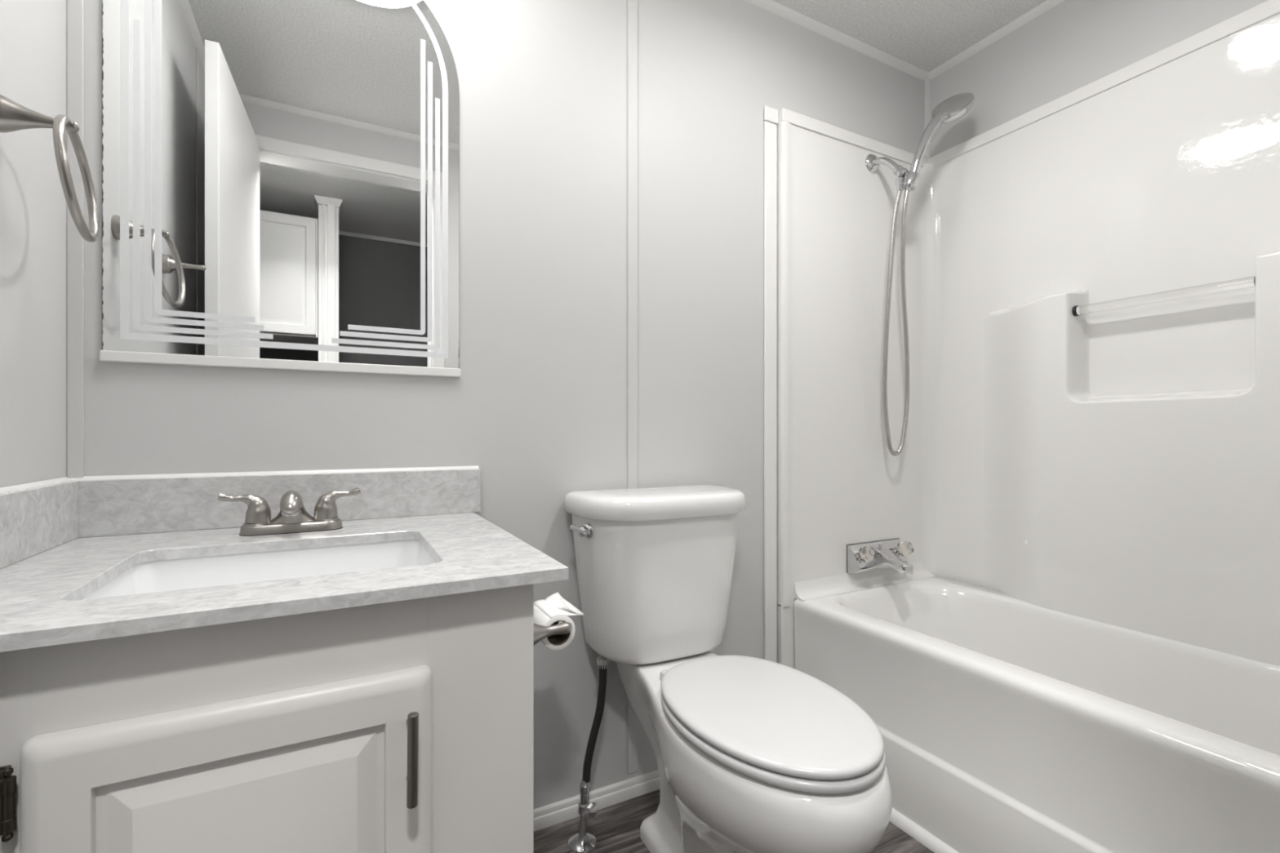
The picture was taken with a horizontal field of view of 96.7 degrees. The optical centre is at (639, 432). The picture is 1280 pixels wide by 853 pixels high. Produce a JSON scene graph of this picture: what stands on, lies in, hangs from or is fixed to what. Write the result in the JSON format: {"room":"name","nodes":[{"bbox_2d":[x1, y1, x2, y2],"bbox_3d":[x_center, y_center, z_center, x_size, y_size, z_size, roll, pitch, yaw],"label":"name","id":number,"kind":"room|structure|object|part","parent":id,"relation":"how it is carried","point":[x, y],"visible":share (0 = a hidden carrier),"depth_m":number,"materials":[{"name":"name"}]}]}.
{"room":"bathroom","nodes":[
{"label":"bathroom","id":0,"kind":"room"},
{"bbox_2d":[0,0,66,487],"bbox_3d":[-0.678,-0.160,0.359,0.080,2.120,1.250,0,0,-28],"label":"wall","id":1,"kind":"structure","parent":0,"point":[33,33],"depth_m":0.82,"materials":[{"name":"grey paint"}]},
{"bbox_2d":[0,94,99,242],"bbox_3d":[-0.781,-0.346,0.746,0.100,0.172,0.156,0,0,-28],"label":"towel ring","id":2,"kind":"object","parent":1,"relation":"attached to","point":[14,117],"visible":1,"depth_m":0.73,"materials":[{"name":"silver metal"}]},
{"bbox_3d":[-0.788,-0.408,0.741,0.085,0.048,0.048,0,0,-28],"label":"post","id":3,"kind":"part","parent":2,"relation":"part of","materials":[{"name":"silver metal"}]},
{"bbox_2d":[84,0,924,809],"bbox_3d":[0.005,-0.160,1.475,2.335,2.120,0.080,0,0,-28],"label":"wall","id":4,"kind":"structure","parent":0,"point":[538,402],"depth_m":1.34,"materials":[{"name":"grey paint"}]},
{"bbox_2d":[66,0,84,478],"bbox_3d":[-0.926,-0.566,0.933,0.020,1.284,0.004,0,0,-28],"label":"trim","id":5,"kind":"structure","parent":4,"relation":"attached to","point":[75,8],"depth_m":0.93,"materials":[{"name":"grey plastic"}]},
{"bbox_2d":[73,468,480,537],"bbox_3d":[-0.638,0.124,1.076,0.661,0.092,0.019,0,0,-28],"label":"backsplash","id":6,"kind":"structure","parent":4,"relation":"attached to","point":[107,507],"depth_m":1.03,"materials":[{"name":"grey stone"}]},
{"bbox_2d":[99,0,460,377],"bbox_3d":[-0.640,-0.554,1.080,0.580,0.871,0.011,0,0,-28],"label":"wall mirror","id":7,"kind":"object","parent":4,"relation":"attached to","point":[281,178],"visible":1,"depth_m":1.07,"materials":[{"name":"clear glass"}]},
{"bbox_2d":[533,769,659,831],"bbox_3d":[0.015,0.879,1.427,0.903,0.041,0.014,0,0,-28],"label":"baseboard","id":8,"kind":"structure","parent":4,"relation":"attached to","point":[552,814],"depth_m":1.36,"materials":[{"name":"white paint"}]},
{"bbox_2d":[627,0,637,773],"bbox_3d":[-0.018,-0.181,1.415,0.028,2.053,0.004,0,0,-28],"label":"trim","id":9,"kind":"structure","parent":4,"relation":"attached to","point":[632,4],"depth_m":1.41,"materials":[{"name":"grey plastic"}]},
{"bbox_2d":[764,121,777,662],"bbox_3d":[0.371,0.009,1.620,0.044,1.782,0.007,0,0,-28],"label":"trim","id":10,"kind":"structure","parent":4,"relation":"attached to","point":[770,129],"depth_m":1.61,"materials":[{"name":"white plastic"}]},
{"bbox_2d":[764,106,778,124],"bbox_3d":[0.374,-0.904,1.620,0.050,0.042,0.009,0,0,-28],"label":"trim","id":11,"kind":"structure","parent":4,"relation":"attached to","point":[771,114],"depth_m":1.61,"materials":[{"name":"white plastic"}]},
{"bbox_2d":[743,0,928,81],"bbox_3d":[0.029,-1.211,1.432,2.175,0.018,0.018,0,0,-28],"label":"trim","id":12,"kind":"structure","parent":4,"relation":"attached to","point":[771,6],"depth_m":1.74,"materials":[{"name":"white paint"}]},
{"bbox_2d":[778,107,927,167],"bbox_3d":[0.681,-0.905,1.775,0.636,0.036,0.025,0,0,-28],"label":"trim","id":13,"kind":"structure","parent":4,"relation":"attached to","point":[794,118],"depth_m":1.73,"materials":[{"name":"white plastic"}]},
{"bbox_2d":[924,78,930,159],"bbox_3d":[0.982,-1.067,1.942,0.013,0.285,0.013,0,0,-28],"label":"trim","id":14,"kind":"structure","parent":4,"relation":"attached to","point":[927,82],"depth_m":1.94,"materials":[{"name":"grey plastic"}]},
{"bbox_2d":[777,13,1279,668],"bbox_3d":[0.982,0.000,1.242,0.668,1.800,1.246,0,0,-28],"label":"tub surround","id":15,"kind":"object","parent":4,"relation":"attached to","point":[1092,286],"visible":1,"depth_m":1.53,"materials":[{"name":"white plastic"}]},
{"bbox_2d":[846,537,914,575],"bbox_3d":[0.767,0.383,1.739,0.238,0.088,0.132,0,0,-28],"label":"tub faucet","id":16,"kind":"object","parent":15,"relation":"attached to","point":[891,553],"visible":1,"depth_m":1.74,"materials":[{"name":"silver metal"}]},
{"bbox_3d":[0.671,0.377,1.726,0.030,0.031,0.030,0,0,-28],"label":"knob stem","id":17,"kind":"part","parent":16,"relation":"part of","materials":[{"name":"silver metal"}]},
{"bbox_3d":[0.680,0.364,1.706,0.046,0.050,0.046,0,0,-28],"label":"acrylic knob","id":18,"kind":"part","parent":16,"relation":"part of","materials":[{"name":"white"}]},
{"bbox_3d":[0.767,0.385,1.730,0.062,0.070,0.117,0,0,-28],"label":"spout","id":19,"kind":"part","parent":16,"relation":"part of","materials":[{"name":"silver metal"}]},
{"bbox_3d":[0.823,0.377,1.807,0.030,0.031,0.030,0,0,-28],"label":"knob stem","id":20,"kind":"part","parent":16,"relation":"part of","materials":[{"name":"silver metal"}]},
{"bbox_3d":[0.832,0.364,1.786,0.046,0.050,0.046,0,0,-28],"label":"acrylic knob","id":21,"kind":"part","parent":16,"relation":"part of","materials":[{"name":"white"}]},
{"bbox_2d":[865,154,920,191],"bbox_3d":[0.776,-0.801,1.739,0.058,0.151,0.154,0,0,-41],"label":"shower arm","id":22,"kind":"object","parent":15,"relation":"attached to","point":[904,177],"visible":0.99,"depth_m":1.71,"materials":[{"name":"silver metal"}]},
{"bbox_2d":[895,177,903,191],"bbox_3d":[0.780,-0.744,1.708,0.024,0.036,0.024,0,0,-28],"label":"outlet","id":23,"kind":"object","parent":22,"relation":"attached to","point":[900,180],"depth_m":1.70,"materials":[{"name":"silver metal"}]},
{"bbox_2d":[882,92,974,456],"bbox_3d":[0.875,-0.480,1.730,0.254,1.106,0.116,0,0,19],"label":"shower","id":24,"kind":"object","parent":22,"relation":"attached to","point":[953,108],"visible":1,"depth_m":1.72,"materials":[{"name":"silver metal"}]},
{"bbox_3d":[0.854,-0.844,1.700,0.125,0.238,0.034,0,0,-1],"label":"handle","id":25,"kind":"part","parent":24,"relation":"part of","materials":[{"name":"silver metal"}]},
{"bbox_2d":[1071,305,1079,315],"bbox_3d":[1.152,-0.322,1.501,0.027,0.027,0.008,0,0,-28],"label":"socket","id":26,"kind":"object","parent":15,"relation":"attached to","point":[1075,308],"depth_m":1.50,"materials":[{"name":"silver metal"}]},
{"bbox_2d":[533,789,934,852],"bbox_3d":[0.359,0.930,-0.036,3.800,0.060,3.080,0,0,-28],"label":"floor","id":27,"kind":"structure","parent":0,"point":[615,828],"depth_m":1.28,"materials":[{"name":"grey wood"}]},
{"bbox_2d":[0,583,533,852],"bbox_3d":[-0.524,0.543,0.810,0.613,0.714,0.595,0,0,-28],"label":"vanity cabinet","id":28,"kind":"object","parent":27,"relation":"on","point":[405,726],"visible":0.84,"depth_m":0.60,"materials":[{"name":"white paint"}]},
{"bbox_3d":[-0.398,0.530,0.587,0.348,0.510,0.019,0,0,-28],"label":"door","id":29,"kind":"part","parent":28,"relation":"part of","materials":[{"name":"white paint"}]},
{"bbox_3d":[-0.407,0.243,0.604,0.340,0.114,0.018,0,0,-28],"label":"rail","id":30,"kind":"part","parent":28,"relation":"part of","materials":[{"name":"white paint"}]},
{"bbox_2d":[0,466,568,652],"bbox_3d":[-0.507,0.195,0.829,0.661,0.246,0.578,0,0,-28],"label":"countertop","id":31,"kind":"structure","parent":28,"relation":"on","point":[85,558],"depth_m":0.86,"materials":[{"name":"grey stone"}]},
{"bbox_2d":[81,539,435,599],"bbox_3d":[-0.489,0.252,0.784,0.408,0.132,0.316,0,0,-28],"label":"sink basin","id":32,"kind":"object","parent":31,"relation":"in","point":[184,569],"depth_m":0.88,"materials":[{"name":"white ceramic"}]},
{"bbox_2d":[217,487,360,536],"bbox_3d":[-0.592,0.133,0.967,0.211,0.073,0.103,0,0,-28],"label":"sink faucet","id":33,"kind":"object","parent":31,"relation":"on","point":[292,517],"visible":1,"depth_m":0.96,"materials":[{"name":"silver metal"}]},
{"bbox_3d":[-0.664,0.125,0.956,0.074,0.053,0.038,0,0,-28],"label":"lever handle","id":34,"kind":"part","parent":33,"relation":"part of","materials":[{"name":"silver metal"}]},
{"bbox_3d":[-0.603,0.161,0.989,0.152,0.016,0.052,0,0,-28],"label":"plate","id":35,"kind":"part","parent":33,"relation":"part of","materials":[{"name":"silver metal"}]},
{"bbox_3d":[-0.588,0.128,0.979,0.100,0.061,0.086,0,0,34],"label":"spout","id":36,"kind":"part","parent":33,"relation":"part of","materials":[{"name":"silver metal"}]},
{"bbox_3d":[-0.543,0.125,1.021,0.074,0.053,0.038,0,0,-28],"label":"lever handle","id":37,"kind":"part","parent":33,"relation":"part of","materials":[{"name":"silver metal"}]},
{"bbox_3d":[-0.250,0.360,0.626,0.012,0.101,0.012,0,0,-19],"label":"handle","id":38,"kind":"part","parent":28,"relation":"part of","materials":[{"name":"silver metal"}]},
{"bbox_2d":[533,621,572,645],"bbox_3d":[-0.200,0.331,0.990,0.127,0.058,0.178,0,0,-28],"label":"toilet paper holder","id":39,"kind":"object","parent":28,"relation":"attached to","point":[540,632],"visible":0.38,"depth_m":0.94,"materials":[{"name":"silver metal"}]},
{"bbox_2d":[533,592,583,650],"bbox_3d":[-0.154,0.332,1.015,0.077,0.076,0.101,0,0,-28],"label":"toilet paper roll","id":40,"kind":"object","parent":39,"relation":"on","point":[554,608],"visible":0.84,"depth_m":0.99,"materials":[{"name":"white paper"}]},
{"bbox_2d":[567,655,608,852],"bbox_3d":[-0.114,0.701,1.248,0.090,0.398,0.065,0,0,0],"label":"water supply line","id":41,"kind":"object","parent":27,"relation":"on","point":[582,842],"visible":1,"depth_m":1.25,"materials":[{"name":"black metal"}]},
{"bbox_3d":[-0.107,0.815,1.233,0.030,0.032,0.029,0,0,-28],"label":"valve handle","id":42,"kind":"part","parent":41,"relation":"part of","materials":[{"name":"silver metal"}]},
{"bbox_2d":[564,484,892,852],"bbox_3d":[0.162,0.517,1.105,0.433,0.766,0.712,0,0,-28],"label":"toilet","id":43,"kind":"object","parent":27,"relation":"on","point":[753,754],"visible":1,"depth_m":1.05,"materials":[{"name":"white ceramic"}]},
{"bbox_3d":[-0.135,0.208,1.224,0.040,0.017,0.014,0,0,45],"label":"lever arm","id":44,"kind":"part","parent":43,"relation":"part of","materials":[{"name":"silver metal"}]},
{"bbox_3d":[-0.116,0.210,1.220,0.032,0.032,0.040,0,0,33],"label":"flush lever","id":45,"kind":"part","parent":43,"relation":"part of","materials":[{"name":"silver metal"}]},
{"bbox_3d":[0.056,0.342,1.321,0.391,0.320,0.214,0,0,-28],"label":"tank","id":46,"kind":"part","parent":43,"relation":"part of","materials":[{"name":"white ceramic"}]},
{"bbox_3d":[0.057,0.158,1.319,0.418,0.048,0.236,0,0,-28],"label":"tank lid","id":47,"kind":"part","parent":43,"relation":"part of","materials":[{"name":"white ceramic"}]},
{"bbox_3d":[0.166,0.702,1.090,0.312,0.396,0.682,0,0,-28],"label":"bowl","id":48,"kind":"part","parent":43,"relation":"part of","materials":[{"name":"white ceramic"}]},
{"bbox_3d":[0.217,0.475,0.993,0.310,0.016,0.432,0,0,-28],"label":"seat lid","id":49,"kind":"part","parent":43,"relation":"part of","materials":[{"name":"white plastic"}]},
{"bbox_3d":[0.219,0.492,0.989,0.314,0.017,0.428,0,0,-28],"label":"seat","id":50,"kind":"part","parent":43,"relation":"part of","materials":[{"name":"white plastic"}]},
{"bbox_2d":[888,807,959,852],"bbox_3d":[0.783,0.889,0.953,0.018,0.022,0.922,0,0,-28],"label":"trim","id":51,"kind":"structure","parent":27,"relation":"on","point":[912,828],"depth_m":1.26,"materials":[{"name":"white paint"}]},
{"bbox_2d":[793,575,1279,852],"bbox_3d":[0.988,0.687,1.233,0.607,0.426,1.223,0,0,-28],"label":"bathtub","id":52,"kind":"object","parent":27,"relation":"on","point":[1006,723],"visible":0.87,"depth_m":1.18,"materials":[{"name":"white plastic"}]},
{"bbox_2d":[772,0,1047,72],"bbox_3d":[0.359,-1.250,-0.036,3.800,0.060,3.080,0,0,-28],"label":"ceiling","id":53,"kind":"structure","parent":0,"point":[925,35],"depth_m":1.69,"materials":[{"name":"white paint"}]},
{"bbox_2d":[930,0,1268,157],"bbox_3d":[1.313,-0.160,1.417,0.080,2.120,1.250,0,0,-28],"label":"wall","id":54,"kind":"structure","parent":0,"point":[1073,45],"depth_m":1.59,"materials":[{"name":"grey paint"}]},
{"bbox_2d":[928,0,1065,79],"bbox_3d":[1.270,-1.211,1.395,0.018,0.018,1.250,0,0,-28],"label":"trim","id":55,"kind":"structure","parent":54,"relation":"attached to","point":[1047,5],"depth_m":1.74,"materials":[{"name":"white paint"}]},
{"bbox_2d":[927,0,1279,165],"bbox_3d":[1.263,-0.905,1.392,0.031,0.036,1.246,0,0,-28],"label":"trim","id":56,"kind":"structure","parent":54,"relation":"attached to","point":[1270,8],"depth_m":1.44,"materials":[{"name":"white plastic"}]}
]}

